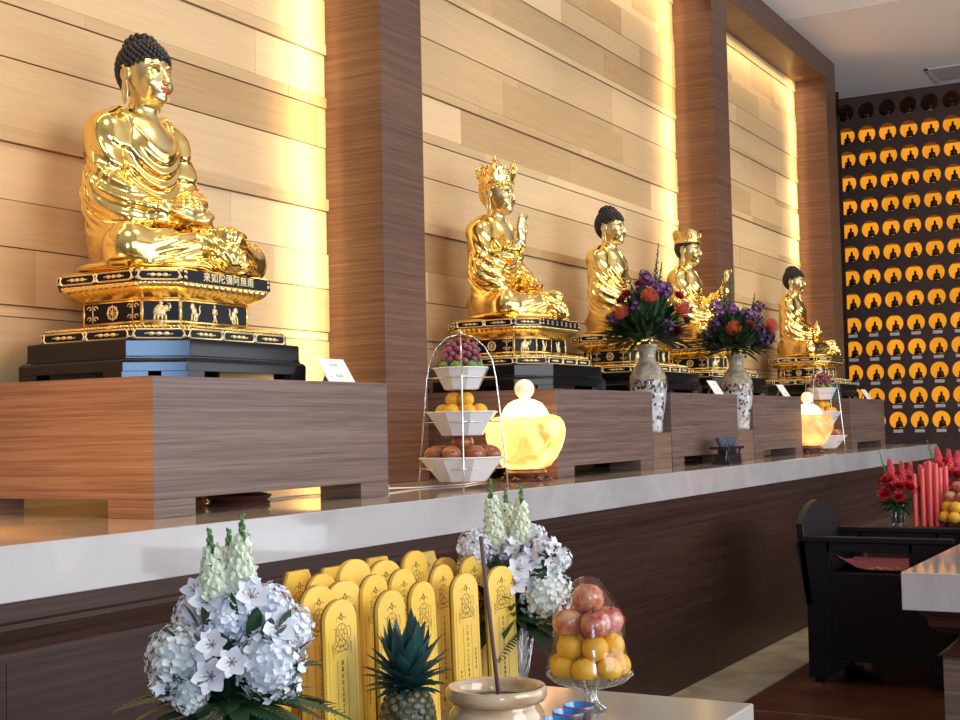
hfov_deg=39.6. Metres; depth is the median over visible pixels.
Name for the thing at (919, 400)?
figurine
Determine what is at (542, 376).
plinth
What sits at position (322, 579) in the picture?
tablet
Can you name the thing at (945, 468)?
candle
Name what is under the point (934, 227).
figurine
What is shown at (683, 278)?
statue
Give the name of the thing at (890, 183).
figurine
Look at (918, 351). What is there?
figurine
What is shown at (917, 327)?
figurine
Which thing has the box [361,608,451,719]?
pineapple
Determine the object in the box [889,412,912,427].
niche
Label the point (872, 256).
figurine
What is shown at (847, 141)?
figurine
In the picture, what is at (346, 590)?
tablet
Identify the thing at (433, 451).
mango
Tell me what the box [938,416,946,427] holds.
figurine
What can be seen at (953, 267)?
niche
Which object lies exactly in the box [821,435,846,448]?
dish
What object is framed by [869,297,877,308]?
figurine
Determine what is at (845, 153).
shelf
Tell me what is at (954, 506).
orange
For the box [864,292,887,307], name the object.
niche
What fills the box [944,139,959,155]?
niche
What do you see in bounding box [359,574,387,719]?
tablet
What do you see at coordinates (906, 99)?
shelf
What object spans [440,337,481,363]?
grape bunch
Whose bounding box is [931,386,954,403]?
niche
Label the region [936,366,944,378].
figurine
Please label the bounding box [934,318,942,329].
figurine
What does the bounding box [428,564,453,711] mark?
tablet
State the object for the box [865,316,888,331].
niche
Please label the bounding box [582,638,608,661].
orange
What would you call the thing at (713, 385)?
name card
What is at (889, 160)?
figurine
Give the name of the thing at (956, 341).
niche
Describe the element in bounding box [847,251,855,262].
figurine
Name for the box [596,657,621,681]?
orange
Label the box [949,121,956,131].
figurine
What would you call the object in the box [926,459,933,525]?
candle
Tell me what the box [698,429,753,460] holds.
box
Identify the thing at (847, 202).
niche
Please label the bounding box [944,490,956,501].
apple
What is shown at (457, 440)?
mango
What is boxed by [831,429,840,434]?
mango
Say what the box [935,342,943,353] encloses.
figurine
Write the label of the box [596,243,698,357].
mixed bouquet
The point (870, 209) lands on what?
figurine
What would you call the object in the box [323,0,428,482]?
column
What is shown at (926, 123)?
niche
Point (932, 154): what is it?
figurine
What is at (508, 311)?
statue
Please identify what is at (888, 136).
figurine
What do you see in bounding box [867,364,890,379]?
niche
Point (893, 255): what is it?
figurine
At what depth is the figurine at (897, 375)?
16.25 m
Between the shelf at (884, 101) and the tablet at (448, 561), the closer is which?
the tablet at (448, 561)
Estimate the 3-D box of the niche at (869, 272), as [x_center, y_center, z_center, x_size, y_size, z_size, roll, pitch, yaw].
[4.872,-1.018,16.498,0.252,0.244,0.268,-3,-3,29]
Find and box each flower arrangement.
[110,513,350,719]
[456,478,574,672]
[874,452,920,520]
[927,440,959,498]
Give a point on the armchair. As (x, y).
(855, 615)
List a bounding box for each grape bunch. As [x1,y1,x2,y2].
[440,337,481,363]
[810,373,831,386]
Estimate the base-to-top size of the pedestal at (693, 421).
0.464 m
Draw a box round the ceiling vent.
[924,64,959,82]
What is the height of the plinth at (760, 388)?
0.150 m
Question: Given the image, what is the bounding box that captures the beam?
[725,0,834,85]
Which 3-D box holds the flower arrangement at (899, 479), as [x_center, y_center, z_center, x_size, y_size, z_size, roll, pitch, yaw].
[2.914,0.885,9.364,0.320,0.490,0.338,0,-3,-22]
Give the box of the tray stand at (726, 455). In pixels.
[709,446,743,464]
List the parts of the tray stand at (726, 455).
stem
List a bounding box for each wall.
[0,0,800,507]
[839,82,959,501]
[839,109,849,379]
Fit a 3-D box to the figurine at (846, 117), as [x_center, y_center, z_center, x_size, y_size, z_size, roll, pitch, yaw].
[4.580,-3.038,16.670,0.130,0.155,0.088,-3,-3,29]
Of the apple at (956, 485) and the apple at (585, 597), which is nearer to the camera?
the apple at (585, 597)
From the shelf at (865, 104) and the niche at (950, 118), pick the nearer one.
the niche at (950, 118)
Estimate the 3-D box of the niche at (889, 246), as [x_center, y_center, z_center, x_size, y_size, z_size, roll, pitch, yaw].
[5.085,-1.323,16.389,0.252,0.244,0.268,-3,-3,29]
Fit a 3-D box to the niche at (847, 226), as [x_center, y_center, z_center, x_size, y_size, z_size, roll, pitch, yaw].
[4.641,-1.595,16.651,0.252,0.244,0.268,-3,-3,29]
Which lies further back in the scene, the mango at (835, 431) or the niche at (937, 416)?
the niche at (937, 416)
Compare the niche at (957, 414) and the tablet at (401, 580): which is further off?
the niche at (957, 414)
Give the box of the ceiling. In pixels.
[762,0,959,98]
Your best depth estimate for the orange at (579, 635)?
2.98 m
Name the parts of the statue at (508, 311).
crown, petal moulding, seat plate, waist panel, panel frame, petal moulding, corner frame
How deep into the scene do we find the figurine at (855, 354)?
16.51 m
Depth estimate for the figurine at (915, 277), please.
16.18 m
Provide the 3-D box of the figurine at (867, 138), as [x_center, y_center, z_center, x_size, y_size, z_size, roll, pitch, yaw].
[4.805,-2.755,16.532,0.130,0.155,0.088,-3,-3,29]
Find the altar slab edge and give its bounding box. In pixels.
[0,444,936,604]
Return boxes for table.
[441,686,753,719]
[862,515,959,558]
[901,544,959,719]
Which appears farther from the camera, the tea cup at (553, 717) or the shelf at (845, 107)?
the shelf at (845, 107)
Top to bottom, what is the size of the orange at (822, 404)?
0.070 m
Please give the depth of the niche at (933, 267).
16.25 m
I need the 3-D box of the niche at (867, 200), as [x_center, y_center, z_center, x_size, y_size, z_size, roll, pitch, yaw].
[4.854,-1.900,16.542,0.252,0.244,0.268,-3,-3,29]
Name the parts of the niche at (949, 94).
panel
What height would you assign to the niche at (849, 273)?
0.244 m
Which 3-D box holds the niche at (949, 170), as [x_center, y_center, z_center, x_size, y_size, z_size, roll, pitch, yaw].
[5.723,-2.238,16.064,0.252,0.244,0.268,-3,-3,29]
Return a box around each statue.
[41,33,286,344]
[439,155,589,365]
[571,205,689,372]
[667,229,756,377]
[765,266,850,385]
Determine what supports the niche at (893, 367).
attached to the wall at (950, 439)
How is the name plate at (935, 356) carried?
attached to the wall at (950, 439)
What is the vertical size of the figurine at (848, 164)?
0.155 m
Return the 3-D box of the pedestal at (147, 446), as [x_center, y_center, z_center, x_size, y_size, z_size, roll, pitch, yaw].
[-1.163,0.327,5.165,1.020,0.464,1.375,-3,-3,29]
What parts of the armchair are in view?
panel, arm rail, arm rail, panel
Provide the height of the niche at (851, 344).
0.244 m
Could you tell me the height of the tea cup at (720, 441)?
0.060 m
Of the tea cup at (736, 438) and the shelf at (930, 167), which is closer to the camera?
the tea cup at (736, 438)
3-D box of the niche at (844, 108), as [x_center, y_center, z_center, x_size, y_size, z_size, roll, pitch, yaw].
[4.610,-3.066,16.725,0.252,0.244,0.268,-3,-3,29]
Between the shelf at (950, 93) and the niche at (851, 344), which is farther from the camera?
the niche at (851, 344)
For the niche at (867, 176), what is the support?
attached to the wall at (950, 439)
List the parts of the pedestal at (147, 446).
leg, leg, leg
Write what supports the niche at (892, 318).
attached to the wall at (950, 439)
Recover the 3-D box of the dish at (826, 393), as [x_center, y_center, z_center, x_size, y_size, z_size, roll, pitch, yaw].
[2.978,0.295,11.638,0.250,0.104,0.250,-1,-3,4]
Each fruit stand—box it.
[419,331,508,487]
[805,368,845,450]
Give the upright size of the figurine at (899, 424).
0.155 m
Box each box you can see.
[608,432,671,468]
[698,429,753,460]
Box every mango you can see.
[423,445,444,457]
[442,445,461,457]
[452,436,472,451]
[465,445,485,456]
[481,444,500,456]
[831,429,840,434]
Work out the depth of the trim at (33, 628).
4.51 m
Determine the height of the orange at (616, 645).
0.056 m
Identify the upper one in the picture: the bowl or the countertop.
the countertop
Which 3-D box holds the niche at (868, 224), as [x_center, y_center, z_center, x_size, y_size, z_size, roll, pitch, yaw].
[4.860,-1.606,16.527,0.252,0.244,0.268,-3,-3,29]
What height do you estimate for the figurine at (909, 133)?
0.155 m
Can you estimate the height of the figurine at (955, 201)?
0.155 m
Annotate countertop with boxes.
[0,444,927,545]
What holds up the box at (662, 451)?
on the countertop
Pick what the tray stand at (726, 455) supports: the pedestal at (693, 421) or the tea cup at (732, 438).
the tea cup at (732, 438)
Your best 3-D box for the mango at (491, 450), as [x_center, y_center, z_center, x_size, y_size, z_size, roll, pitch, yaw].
[0.043,0.430,6.149,0.098,0.084,0.106,0,-3,-26]
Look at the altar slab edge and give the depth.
4.63 m
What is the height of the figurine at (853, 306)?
0.155 m
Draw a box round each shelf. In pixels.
[840,105,851,109]
[840,129,851,132]
[841,152,861,155]
[859,102,872,106]
[861,126,873,129]
[880,100,893,103]
[881,123,893,127]
[882,147,894,150]
[901,97,914,101]
[902,121,915,124]
[903,145,915,148]
[922,94,936,98]
[924,118,936,121]
[925,142,937,145]
[926,166,938,169]
[944,91,957,95]
[945,115,958,119]
[946,140,958,143]
[947,164,959,167]
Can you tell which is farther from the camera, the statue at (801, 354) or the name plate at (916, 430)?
the name plate at (916, 430)
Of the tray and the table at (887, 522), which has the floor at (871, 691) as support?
the table at (887, 522)
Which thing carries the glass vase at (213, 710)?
on the table at (619, 705)
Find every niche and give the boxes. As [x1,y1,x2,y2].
[839,105,860,120]
[840,128,860,144]
[841,152,861,167]
[842,175,862,191]
[843,199,863,214]
[843,222,864,238]
[845,246,865,261]
[845,270,866,285]
[846,294,866,309]
[847,317,867,332]
[848,341,868,356]
[848,365,869,380]
[857,102,880,118]
[857,389,870,398]
[858,126,881,141]
[859,149,882,165]
[860,173,883,188]
[861,197,883,212]
[861,221,884,236]
[862,244,885,260]
[863,268,886,283]
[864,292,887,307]
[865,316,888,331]
[866,340,889,355]
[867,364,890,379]
[868,388,890,400]
[878,99,901,115]
[879,123,901,139]
[880,147,902,162]
[880,171,903,186]
[881,195,904,210]
[882,219,905,234]
[883,243,906,258]
[884,267,907,282]
[885,291,908,306]
[886,315,909,330]
[887,339,910,354]
[887,363,911,379]
[888,387,911,403]
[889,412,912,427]
[899,96,922,112]
[900,120,922,136]
[901,144,923,160]
[902,168,924,184]
[902,192,925,208]
[903,217,926,232]
[904,241,927,256]
[905,265,928,280]
[906,289,929,305]
[907,314,930,329]
[908,338,931,353]
[909,362,932,378]
[910,387,933,403]
[911,411,934,428]
[920,93,943,109]
[921,117,944,133]
[922,142,945,158]
[923,166,946,182]
[924,190,947,206]
[925,215,948,230]
[926,239,949,255]
[927,263,950,279]
[927,288,951,304]
[928,312,951,328]
[929,337,952,353]
[930,361,953,378]
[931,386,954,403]
[932,411,955,427]
[942,90,959,107]
[943,115,959,131]
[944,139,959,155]
[945,164,959,179]
[945,188,959,204]
[946,213,959,228]
[947,237,959,253]
[948,262,959,278]
[949,286,959,302]
[950,311,959,327]
[951,336,959,351]
[952,361,959,376]
[953,386,959,401]
[954,411,959,426]
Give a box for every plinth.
[428,364,605,392]
[601,371,701,393]
[671,377,767,395]
[766,384,858,398]
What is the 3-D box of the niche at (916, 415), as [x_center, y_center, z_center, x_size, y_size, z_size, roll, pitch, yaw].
[5.348,0.726,16.163,0.252,0.244,0.268,-3,-3,29]
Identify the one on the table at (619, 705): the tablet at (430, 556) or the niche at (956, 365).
the tablet at (430, 556)
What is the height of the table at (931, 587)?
0.870 m
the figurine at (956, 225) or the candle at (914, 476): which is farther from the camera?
the figurine at (956, 225)
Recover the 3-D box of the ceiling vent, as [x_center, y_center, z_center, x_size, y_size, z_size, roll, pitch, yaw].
[5.602,-3.334,15.431,0.760,0.012,0.720,-3,-3,29]
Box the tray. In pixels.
[709,446,743,449]
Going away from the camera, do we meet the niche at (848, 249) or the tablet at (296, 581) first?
the tablet at (296, 581)
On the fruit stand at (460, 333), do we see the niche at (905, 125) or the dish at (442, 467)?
the dish at (442, 467)
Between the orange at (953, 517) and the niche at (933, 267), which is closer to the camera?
the orange at (953, 517)
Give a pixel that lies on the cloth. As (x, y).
(900, 565)
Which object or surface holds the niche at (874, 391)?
attached to the wall at (950, 439)
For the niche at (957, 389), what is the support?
attached to the wall at (950, 439)
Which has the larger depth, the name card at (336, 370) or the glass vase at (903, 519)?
the glass vase at (903, 519)
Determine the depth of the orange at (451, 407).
6.08 m
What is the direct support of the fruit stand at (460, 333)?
on the countertop
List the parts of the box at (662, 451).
panel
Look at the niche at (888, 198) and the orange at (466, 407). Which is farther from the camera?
the niche at (888, 198)
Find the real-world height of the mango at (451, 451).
0.085 m
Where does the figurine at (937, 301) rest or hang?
on the niche at (933, 292)
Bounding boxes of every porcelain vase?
[629,344,667,432]
[720,354,753,429]
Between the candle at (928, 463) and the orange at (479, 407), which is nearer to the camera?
the orange at (479, 407)
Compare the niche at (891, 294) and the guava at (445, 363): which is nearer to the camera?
the guava at (445, 363)
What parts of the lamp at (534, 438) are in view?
knob, lid, lamp shade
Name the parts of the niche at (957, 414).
panel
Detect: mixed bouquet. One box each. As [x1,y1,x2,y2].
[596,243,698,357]
[688,268,781,363]
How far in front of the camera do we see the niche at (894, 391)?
16.43 m
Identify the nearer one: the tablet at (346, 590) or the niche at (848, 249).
the tablet at (346, 590)
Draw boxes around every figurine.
[843,111,849,121]
[843,134,851,144]
[845,157,851,168]
[845,181,852,191]
[846,204,853,215]
[847,228,854,238]
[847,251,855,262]
[849,275,856,286]
[849,299,857,309]
[849,322,857,333]
[851,346,858,357]
[852,370,859,381]
[863,108,870,118]
[864,132,871,142]
[865,155,872,165]
[865,179,873,189]
[867,202,873,213]
[867,226,875,237]
[868,250,876,260]
[868,274,876,284]
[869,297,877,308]
[870,321,878,332]
[871,345,879,356]
[872,369,880,380]
[884,105,891,115]
[885,129,892,139]
[885,153,893,163]
[886,176,894,187]
[887,200,894,211]
[888,224,895,235]
[889,248,896,259]
[890,272,897,283]
[891,296,898,307]
[891,320,899,331]
[892,344,900,355]
[893,368,901,380]
[894,392,902,404]
[895,417,903,428]
[905,102,912,112]
[906,126,913,136]
[907,150,914,161]
[908,174,915,185]
[908,198,916,209]
[909,222,917,233]
[909,246,918,257]
[910,270,919,281]
[912,295,920,306]
[913,319,920,330]
[913,343,921,354]
[914,367,922,379]
[916,392,923,403]
[916,416,924,428]
[926,100,933,110]
[927,124,934,134]
[928,148,936,158]
[929,172,936,182]
[930,196,937,207]
[930,220,938,231]
[931,245,939,255]
[933,269,940,280]
[933,293,941,304]
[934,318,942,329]
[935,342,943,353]
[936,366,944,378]
[936,391,945,403]
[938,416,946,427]
[948,97,955,107]
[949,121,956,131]
[950,145,957,156]
[950,169,958,180]
[951,194,959,205]
[952,218,959,229]
[953,243,959,254]
[954,267,959,278]
[955,292,959,303]
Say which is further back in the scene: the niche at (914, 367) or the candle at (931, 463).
the niche at (914, 367)
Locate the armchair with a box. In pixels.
[796,499,959,686]
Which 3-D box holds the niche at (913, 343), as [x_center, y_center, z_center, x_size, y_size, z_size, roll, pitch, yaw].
[5.329,-0.157,16.207,0.252,0.244,0.268,-3,-3,29]
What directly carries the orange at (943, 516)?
on the fruit plate at (950, 523)
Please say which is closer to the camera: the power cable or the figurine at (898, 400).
the power cable
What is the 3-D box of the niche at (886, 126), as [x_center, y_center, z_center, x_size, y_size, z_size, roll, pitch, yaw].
[5.054,-2.793,16.463,0.252,0.244,0.268,-3,-3,29]
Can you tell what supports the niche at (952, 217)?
attached to the wall at (950, 439)
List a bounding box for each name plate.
[848,334,857,337]
[849,358,858,361]
[890,332,899,335]
[894,429,902,432]
[911,331,920,334]
[912,356,921,358]
[913,380,922,382]
[914,405,923,407]
[915,429,924,431]
[933,330,942,333]
[934,355,943,357]
[935,379,944,382]
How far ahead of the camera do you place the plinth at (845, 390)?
12.75 m
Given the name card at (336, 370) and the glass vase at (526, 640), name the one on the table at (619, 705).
the glass vase at (526, 640)
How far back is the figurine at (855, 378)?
16.49 m
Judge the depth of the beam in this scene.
13.35 m
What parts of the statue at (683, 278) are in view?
crown, panel frame, waist panel, petal moulding, corner frame, petal moulding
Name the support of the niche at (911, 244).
attached to the wall at (950, 439)
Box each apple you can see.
[552,605,581,635]
[570,606,585,630]
[572,579,603,611]
[580,607,610,637]
[600,603,623,632]
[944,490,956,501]
[952,480,959,491]
[956,491,959,501]
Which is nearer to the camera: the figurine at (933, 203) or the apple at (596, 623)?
the apple at (596, 623)
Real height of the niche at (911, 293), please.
0.244 m
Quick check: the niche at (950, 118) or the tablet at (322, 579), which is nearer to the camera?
the tablet at (322, 579)
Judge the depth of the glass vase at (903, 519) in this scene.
9.33 m
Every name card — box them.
[316,358,354,381]
[706,380,723,393]
[776,384,789,395]
[861,389,870,398]
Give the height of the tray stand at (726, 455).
0.118 m
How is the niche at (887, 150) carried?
attached to the wall at (950, 439)
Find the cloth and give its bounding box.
[831,554,908,572]
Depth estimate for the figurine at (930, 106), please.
16.16 m
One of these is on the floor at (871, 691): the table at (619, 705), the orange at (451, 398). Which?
the table at (619, 705)
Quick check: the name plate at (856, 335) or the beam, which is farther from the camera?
the name plate at (856, 335)
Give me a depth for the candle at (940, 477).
9.27 m
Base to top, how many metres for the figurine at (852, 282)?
0.155 m
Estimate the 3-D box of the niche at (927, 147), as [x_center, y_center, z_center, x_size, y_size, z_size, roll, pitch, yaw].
[5.498,-2.521,16.202,0.252,0.244,0.268,-3,-3,29]
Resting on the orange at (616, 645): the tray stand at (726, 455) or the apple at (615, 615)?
the apple at (615, 615)
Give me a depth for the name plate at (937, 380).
15.94 m
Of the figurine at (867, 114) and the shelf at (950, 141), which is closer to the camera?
the shelf at (950, 141)
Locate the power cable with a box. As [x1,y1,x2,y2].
[268,481,485,499]
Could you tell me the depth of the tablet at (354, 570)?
2.89 m
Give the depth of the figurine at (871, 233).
16.46 m
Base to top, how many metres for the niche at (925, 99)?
0.244 m
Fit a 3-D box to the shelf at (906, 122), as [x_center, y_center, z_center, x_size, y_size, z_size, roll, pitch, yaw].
[5.278,-2.920,16.361,0.252,0.012,0.234,-3,-3,29]
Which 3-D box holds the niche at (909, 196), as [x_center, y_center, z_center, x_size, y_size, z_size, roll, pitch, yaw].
[5.291,-1.922,16.296,0.252,0.244,0.268,-3,-3,29]
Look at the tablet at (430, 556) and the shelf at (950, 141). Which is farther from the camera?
the shelf at (950, 141)
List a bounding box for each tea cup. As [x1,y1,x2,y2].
[545,715,574,719]
[552,708,584,719]
[563,701,594,719]
[715,437,726,446]
[724,437,730,445]
[728,437,734,445]
[732,437,737,445]
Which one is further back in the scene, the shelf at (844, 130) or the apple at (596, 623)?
the shelf at (844, 130)
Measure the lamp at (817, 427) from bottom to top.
0.510 m
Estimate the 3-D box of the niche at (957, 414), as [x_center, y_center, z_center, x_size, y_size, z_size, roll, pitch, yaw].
[5.786,0.704,15.916,0.252,0.244,0.268,-3,-3,29]
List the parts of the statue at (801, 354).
petal moulding, petal moulding, seat plate, panel frame, waist panel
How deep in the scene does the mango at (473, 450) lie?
6.02 m
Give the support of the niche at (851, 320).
attached to the wall at (950, 439)
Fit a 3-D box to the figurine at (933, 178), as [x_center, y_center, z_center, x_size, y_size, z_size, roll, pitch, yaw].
[5.475,-2.199,16.132,0.130,0.155,0.088,-3,-3,29]
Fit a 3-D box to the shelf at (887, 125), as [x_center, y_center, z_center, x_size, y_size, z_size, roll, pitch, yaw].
[5.059,-2.909,16.484,0.252,0.012,0.234,-3,-3,29]
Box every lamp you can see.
[485,379,565,481]
[801,392,833,453]
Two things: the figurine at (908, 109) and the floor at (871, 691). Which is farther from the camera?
the figurine at (908, 109)
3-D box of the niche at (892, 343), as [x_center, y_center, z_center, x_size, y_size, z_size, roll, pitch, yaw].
[5.110,-0.146,16.330,0.252,0.244,0.268,-3,-3,29]
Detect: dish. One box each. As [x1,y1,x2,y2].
[418,455,506,482]
[426,410,497,435]
[433,366,488,389]
[546,669,632,709]
[806,387,836,399]
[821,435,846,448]
[822,411,841,422]
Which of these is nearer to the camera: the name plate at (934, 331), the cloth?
the cloth
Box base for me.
[19,338,305,381]
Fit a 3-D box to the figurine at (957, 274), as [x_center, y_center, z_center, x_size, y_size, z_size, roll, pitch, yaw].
[5.719,-1.033,15.950,0.130,0.155,0.088,-3,-3,29]
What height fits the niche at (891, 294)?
0.244 m
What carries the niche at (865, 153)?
attached to the wall at (950, 439)
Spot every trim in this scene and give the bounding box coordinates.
[0,459,932,664]
[754,709,868,719]
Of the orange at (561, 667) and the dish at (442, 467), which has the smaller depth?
the orange at (561, 667)
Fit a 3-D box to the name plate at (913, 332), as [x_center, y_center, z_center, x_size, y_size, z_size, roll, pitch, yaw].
[5.258,-0.327,16.096,0.112,0.038,0.005,-3,-3,29]
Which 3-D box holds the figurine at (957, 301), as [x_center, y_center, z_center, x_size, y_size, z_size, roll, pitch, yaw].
[5.725,-0.739,15.935,0.130,0.155,0.088,-3,-3,29]
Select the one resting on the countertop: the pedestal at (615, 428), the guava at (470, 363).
the pedestal at (615, 428)
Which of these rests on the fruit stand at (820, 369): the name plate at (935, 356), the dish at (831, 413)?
the dish at (831, 413)
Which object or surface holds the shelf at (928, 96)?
attached to the niche at (925, 99)
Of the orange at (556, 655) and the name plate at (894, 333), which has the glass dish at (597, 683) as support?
the orange at (556, 655)
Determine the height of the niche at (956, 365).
0.244 m
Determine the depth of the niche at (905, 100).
16.46 m
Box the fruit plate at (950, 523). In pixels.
[944,522,959,525]
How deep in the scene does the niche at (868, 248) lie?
16.63 m
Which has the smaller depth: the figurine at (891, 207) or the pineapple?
the pineapple
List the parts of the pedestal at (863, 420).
leg, leg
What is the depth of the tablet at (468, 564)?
3.16 m
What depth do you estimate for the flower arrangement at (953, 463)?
9.99 m
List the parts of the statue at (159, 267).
corner frame, petal moulding, seat plate, petal moulding, waist panel, panel frame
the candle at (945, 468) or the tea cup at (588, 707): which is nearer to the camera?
the tea cup at (588, 707)
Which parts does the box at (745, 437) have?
panel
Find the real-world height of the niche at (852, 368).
0.244 m
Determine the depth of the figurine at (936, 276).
16.06 m
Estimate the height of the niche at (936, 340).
0.244 m
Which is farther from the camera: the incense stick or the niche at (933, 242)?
the niche at (933, 242)
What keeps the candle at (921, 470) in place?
on the table at (887, 522)
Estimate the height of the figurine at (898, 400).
0.155 m
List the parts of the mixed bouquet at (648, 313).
pincushion flower, pincushion flower, pincushion flower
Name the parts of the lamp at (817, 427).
knob, lid, lamp shade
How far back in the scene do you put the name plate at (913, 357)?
16.08 m
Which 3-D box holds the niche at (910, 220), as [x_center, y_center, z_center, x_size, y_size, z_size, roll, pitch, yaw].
[5.298,-1.628,16.281,0.252,0.244,0.268,-3,-3,29]
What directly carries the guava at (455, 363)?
in the dish at (454, 383)
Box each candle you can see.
[912,474,917,525]
[918,465,922,524]
[919,468,925,525]
[923,460,928,524]
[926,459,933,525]
[931,463,934,524]
[933,463,939,525]
[938,466,943,525]
[943,466,949,524]
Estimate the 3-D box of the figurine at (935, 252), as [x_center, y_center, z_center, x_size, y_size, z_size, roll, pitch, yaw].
[5.494,-1.317,16.088,0.130,0.155,0.088,-3,-3,29]
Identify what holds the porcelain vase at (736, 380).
on the box at (745, 437)
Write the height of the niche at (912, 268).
0.244 m
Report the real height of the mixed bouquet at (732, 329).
0.753 m
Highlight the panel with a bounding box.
[0,476,918,719]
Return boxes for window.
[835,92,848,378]
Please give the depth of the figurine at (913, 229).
16.21 m
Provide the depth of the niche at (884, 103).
16.59 m
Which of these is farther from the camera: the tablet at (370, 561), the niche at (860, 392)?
the niche at (860, 392)
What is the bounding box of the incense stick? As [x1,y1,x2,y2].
[479,536,500,693]
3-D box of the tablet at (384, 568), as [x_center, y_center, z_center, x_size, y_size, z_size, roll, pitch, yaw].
[-0.210,0.618,2.998,0.021,0.336,0.111,-3,-4,35]
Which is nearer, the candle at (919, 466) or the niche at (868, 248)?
the candle at (919, 466)
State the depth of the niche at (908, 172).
16.43 m
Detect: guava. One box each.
[439,361,450,366]
[450,360,462,366]
[465,359,476,365]
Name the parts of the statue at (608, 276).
seat plate, waist panel, panel frame, petal moulding, corner frame, petal moulding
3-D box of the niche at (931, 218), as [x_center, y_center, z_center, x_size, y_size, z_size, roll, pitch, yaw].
[5.517,-1.639,16.157,0.252,0.244,0.268,-3,-3,29]
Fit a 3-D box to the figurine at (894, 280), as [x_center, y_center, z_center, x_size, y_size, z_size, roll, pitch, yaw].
[5.062,-1.001,16.320,0.130,0.155,0.088,-3,-3,29]
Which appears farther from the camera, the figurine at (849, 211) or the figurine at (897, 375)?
the figurine at (849, 211)
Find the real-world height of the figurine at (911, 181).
0.155 m
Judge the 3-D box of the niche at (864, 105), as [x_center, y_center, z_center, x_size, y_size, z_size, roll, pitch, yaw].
[4.829,-3.077,16.602,0.252,0.244,0.268,-3,-3,29]
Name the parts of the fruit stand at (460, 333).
leg, leg, leg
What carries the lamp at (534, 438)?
on the countertop
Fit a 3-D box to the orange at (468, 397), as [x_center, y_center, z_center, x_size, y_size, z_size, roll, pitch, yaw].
[-0.064,0.181,6.150,0.074,0.070,0.074,1,-3,-34]
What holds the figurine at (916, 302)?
on the niche at (911, 293)
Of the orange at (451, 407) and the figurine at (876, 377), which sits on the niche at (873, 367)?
the figurine at (876, 377)
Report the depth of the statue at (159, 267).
5.09 m
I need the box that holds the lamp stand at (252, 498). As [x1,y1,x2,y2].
[201,492,271,506]
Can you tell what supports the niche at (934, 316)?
attached to the wall at (950, 439)
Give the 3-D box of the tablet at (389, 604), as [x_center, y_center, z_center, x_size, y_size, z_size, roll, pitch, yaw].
[-0.178,0.615,2.671,0.017,0.308,0.111,-3,-3,25]
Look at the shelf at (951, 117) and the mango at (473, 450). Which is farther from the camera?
the shelf at (951, 117)
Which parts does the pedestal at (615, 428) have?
leg, leg, leg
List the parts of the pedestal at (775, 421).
leg, leg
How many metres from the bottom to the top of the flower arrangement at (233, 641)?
0.492 m
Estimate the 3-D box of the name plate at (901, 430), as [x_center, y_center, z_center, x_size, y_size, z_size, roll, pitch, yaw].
[5.064,0.861,16.160,0.112,0.038,0.005,-3,-3,29]
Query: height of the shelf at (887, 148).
0.012 m
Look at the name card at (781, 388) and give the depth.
10.73 m
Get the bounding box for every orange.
[435,404,446,411]
[444,404,458,410]
[445,392,458,405]
[458,392,473,404]
[460,403,475,410]
[474,403,487,410]
[550,652,574,665]
[551,656,573,678]
[556,635,582,659]
[558,633,583,642]
[571,658,596,682]
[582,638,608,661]
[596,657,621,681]
[602,633,624,656]
[614,653,630,676]
[818,401,826,407]
[938,511,948,522]
[941,501,951,512]
[948,512,959,523]
[949,501,959,512]
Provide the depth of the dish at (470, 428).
6.08 m
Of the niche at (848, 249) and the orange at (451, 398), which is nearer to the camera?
the orange at (451, 398)
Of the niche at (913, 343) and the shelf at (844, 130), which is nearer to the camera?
the niche at (913, 343)
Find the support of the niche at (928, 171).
attached to the wall at (950, 439)
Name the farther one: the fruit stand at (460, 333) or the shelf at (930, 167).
the shelf at (930, 167)
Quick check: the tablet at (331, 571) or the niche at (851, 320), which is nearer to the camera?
the tablet at (331, 571)
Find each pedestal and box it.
[0,376,388,518]
[428,389,653,478]
[662,392,737,466]
[697,395,802,458]
[770,398,885,449]
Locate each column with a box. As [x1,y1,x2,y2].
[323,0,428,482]
[672,0,734,305]
[794,78,844,378]
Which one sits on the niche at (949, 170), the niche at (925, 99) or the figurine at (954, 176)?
the figurine at (954, 176)
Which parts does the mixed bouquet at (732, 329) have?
pincushion flower, pincushion flower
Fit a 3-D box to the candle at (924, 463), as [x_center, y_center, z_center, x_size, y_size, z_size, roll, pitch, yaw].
[3.127,0.927,9.344,0.032,0.454,0.033,-3,-3,29]
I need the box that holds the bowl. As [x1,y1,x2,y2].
[446,676,546,719]
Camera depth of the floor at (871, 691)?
7.25 m
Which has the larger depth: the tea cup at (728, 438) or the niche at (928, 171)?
the niche at (928, 171)
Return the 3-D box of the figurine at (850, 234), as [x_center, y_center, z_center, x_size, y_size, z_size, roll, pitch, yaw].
[4.612,-1.567,16.596,0.130,0.155,0.088,-3,-3,29]
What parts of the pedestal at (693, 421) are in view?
leg, leg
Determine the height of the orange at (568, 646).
0.056 m
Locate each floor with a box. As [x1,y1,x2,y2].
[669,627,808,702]
[742,662,944,719]
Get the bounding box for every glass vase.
[202,699,265,719]
[516,620,533,677]
[889,503,907,524]
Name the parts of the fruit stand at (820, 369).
leg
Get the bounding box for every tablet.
[275,692,290,711]
[281,569,310,718]
[298,585,333,719]
[304,573,334,590]
[319,565,339,580]
[320,599,359,719]
[328,580,364,719]
[335,559,370,586]
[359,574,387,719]
[365,555,387,567]
[370,560,399,582]
[373,589,405,719]
[387,568,415,622]
[400,550,427,581]
[406,581,440,719]
[422,550,436,575]
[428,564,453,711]
[431,557,457,576]
[448,573,481,705]
[457,556,487,676]
[484,566,517,676]
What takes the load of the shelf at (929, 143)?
attached to the niche at (927, 147)

